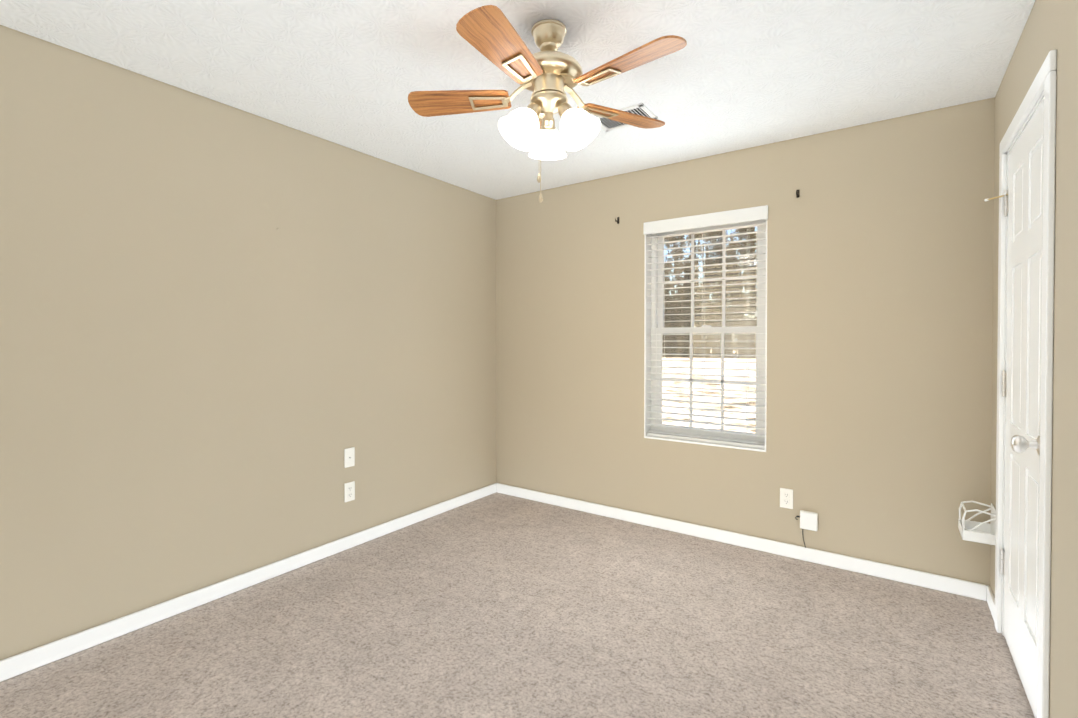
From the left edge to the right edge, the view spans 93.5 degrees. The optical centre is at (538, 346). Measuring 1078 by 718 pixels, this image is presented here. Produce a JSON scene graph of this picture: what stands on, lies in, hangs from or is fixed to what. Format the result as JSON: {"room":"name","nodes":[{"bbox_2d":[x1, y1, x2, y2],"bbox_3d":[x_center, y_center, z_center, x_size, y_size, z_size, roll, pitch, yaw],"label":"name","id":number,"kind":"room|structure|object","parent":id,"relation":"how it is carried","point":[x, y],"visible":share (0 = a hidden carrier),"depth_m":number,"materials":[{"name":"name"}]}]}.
{"room":"empty bedroom","nodes":[
{"label":"empty bedroom","id":0,"kind":"room"},
{"bbox_2d":[0,25,495,660],"bbox_3d":[-1.408,0.017,2.868,0.150,2.440,3.751,0,1,35],"label":"wall","id":1,"kind":"structure","parent":0,"point":[208,373],"depth_m":2.43,"materials":[{"name":"paint"}]},
{"bbox_2d":[0,483,496,681],"bbox_3d":[-1.341,1.199,2.835,0.013,0.078,3.451,0,1,35],"label":"baseboard","id":2,"kind":"structure","parent":1,"relation":"attached to","point":[27,661],"depth_m":2.43,"materials":[{"name":"white paint"}]},
{"bbox_2d":[344,481,354,501],"bbox_3d":[-1.156,0.890,3.099,0.009,0.115,0.070,0,1,35],"label":"duplex electrical outlet","id":3,"kind":"object","parent":1,"relation":"attached to","point":[349,491],"visible":1,"depth_m":3.09,"materials":[{"name":"white plastic"}]},
{"bbox_2d":[344,447,354,467],"bbox_3d":[-1.155,0.680,3.096,0.012,0.115,0.070,0,1,35],"label":"outlet","id":4,"kind":"object","parent":1,"relation":"attached to","point":[349,457],"visible":1,"depth_m":3.09,"materials":[{"name":"white plastic"}]},
{"bbox_2d":[0,492,1034,717],"bbox_3d":[-0.070,1.298,1.948,3.414,0.100,3.751,0,1,35],"label":"floor","id":5,"kind":"structure","parent":0,"point":[497,605],"depth_m":2.14,"materials":[{"name":"carpet"}]},
{"bbox_2d":[0,0,1034,199],"bbox_3d":[-0.070,-1.252,1.918,3.414,0.120,3.751,0,1,35],"label":"ceiling","id":6,"kind":"structure","parent":0,"point":[732,75],"depth_m":2.14,"materials":[{"name":"white paint"}]},
{"bbox_2d":[408,5,686,202],"bbox_3d":[0.046,-0.865,1.885,1.035,0.654,1.040,0,1,35],"label":"ceiling fan","id":7,"kind":"object","parent":6,"relation":"hanging from","point":[548,75],"visible":1,"depth_m":1.86,"materials":[{"name":"brown wood"}]},
{"bbox_2d":[594,103,657,131],"bbox_3d":[0.442,-1.196,2.664,0.300,0.010,0.200,0,1,35],"label":"ceiling vent","id":8,"kind":"object","parent":6,"relation":"in","point":[641,109],"visible":0.6,"depth_m":2.65,"materials":[{"name":"white metal"}]},
{"bbox_2d":[496,97,994,585],"bbox_3d":[0.961,0.011,3.409,3.114,2.440,0.150,0,1,35],"label":"wall","id":9,"kind":"structure","parent":0,"point":[880,239],"depth_m":2.90,"materials":[{"name":"paint"}]},
{"bbox_2d":[644,219,766,451],"bbox_3d":[1.069,-0.103,3.295,0.780,1.470,0.101,0,1,35],"label":"liner","id":10,"kind":"object","parent":9,"relation":"attached to","point":[647,330],"visible":0.46,"depth_m":3.48,"materials":[{"name":"white paint"}]},
{"bbox_2d":[651,220,765,441],"bbox_3d":[1.113,-0.105,3.357,0.764,1.450,0.059,0,1,35],"label":"window","id":11,"kind":"structure","parent":9,"relation":"in","point":[656,340],"depth_m":3.35,"materials":[{"name":"white plastic"}]},
{"bbox_2d":[643,205,767,448],"bbox_3d":[1.060,-0.111,3.281,0.788,1.460,0.085,0,1,35],"label":"window blinds","id":12,"kind":"object","parent":11,"relation":"attached to","point":[718,218],"visible":0.85,"depth_m":3.26,"materials":[{"name":"white plastic"}]},
{"bbox_2d":[497,483,986,600],"bbox_3d":[0.915,1.193,3.355,3.088,0.078,0.013,0,1,35],"label":"baseboard","id":13,"kind":"structure","parent":9,"relation":"attached to","point":[974,590],"depth_m":3.01,"materials":[{"name":"white paint"}]},
{"bbox_2d":[780,488,792,508],"bbox_3d":[1.453,0.894,2.978,0.070,0.115,0.009,0,1,35],"label":"duplex electrical outlet","id":14,"kind":"object","parent":9,"relation":"attached to","point":[786,498],"visible":1,"depth_m":2.98,"materials":[{"name":"white plastic"}]},
{"bbox_2d":[795,510,817,547],"bbox_3d":[1.533,1.054,2.912,0.114,0.211,0.028,0,1,35],"label":"outlet box","id":15,"kind":"object","parent":9,"relation":"attached to","point":[808,520],"visible":0.98,"depth_m":2.89,"materials":[{"name":"white plastic"}]},
{"bbox_2d":[990,0,1077,717],"bbox_3d":[1.514,0.041,0.826,0.750,2.440,3.751,0,1,35],"label":"wall","id":16,"kind":"structure","parent":0,"point":[1050,25],"depth_m":1.45,"materials":[{"name":"paint"}]},
{"bbox_2d":[958,501,995,544],"bbox_3d":[2.065,0.823,2.389,0.123,0.149,0.180,0,1,35],"label":"wire basket","id":17,"kind":"object","parent":16,"relation":"hanging from","point":[980,532],"visible":0.83,"depth_m":2.35,"materials":[{"name":"white metal"}]},
{"bbox_2d":[987,585,994,622],"bbox_3d":[2.115,1.204,2.366,0.013,0.078,0.261,0,1,35],"label":"baseboard","id":18,"kind":"structure","parent":16,"relation":"attached to","point":[990,600],"depth_m":2.37,"materials":[{"name":"white paint"}]},
{"bbox_2d":[984,98,1043,717],"bbox_3d":[1.791,0.213,1.911,0.108,2.047,0.782,0,1,35],"label":"closet door","id":19,"kind":"structure","parent":16,"relation":"in","point":[1021,379],"depth_m":1.86,"materials":[{"name":"white paint"}]},
{"bbox_2d":[995,50,1056,717],"bbox_3d":[1.842,0.181,1.836,0.167,2.136,0.872,0,1,35],"label":"door frame","id":20,"kind":"structure","parent":16,"relation":"attached to","point":[1043,85],"depth_m":1.55,"materials":[{"name":"white paint"}]},
{"label":"outside","id":21,"kind":"structure","parent":0,"visible":0},
{"bbox_2d":[662,350,755,432],"bbox_3d":[30.208,1.179,47.993,180.000,0.020,106.379,0,1,35],"label":"ground","id":22,"kind":"structure","parent":21,"point":[717,392],"depth_m":16.73,"materials":[{"name":"white"}]},
{"bbox_2d":[662,227,756,358],"bbox_3d":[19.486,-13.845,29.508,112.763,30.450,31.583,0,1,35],"label":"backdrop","id":23,"kind":"object","parent":22,"relation":"on","point":[685,341],"depth_m":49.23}
]}

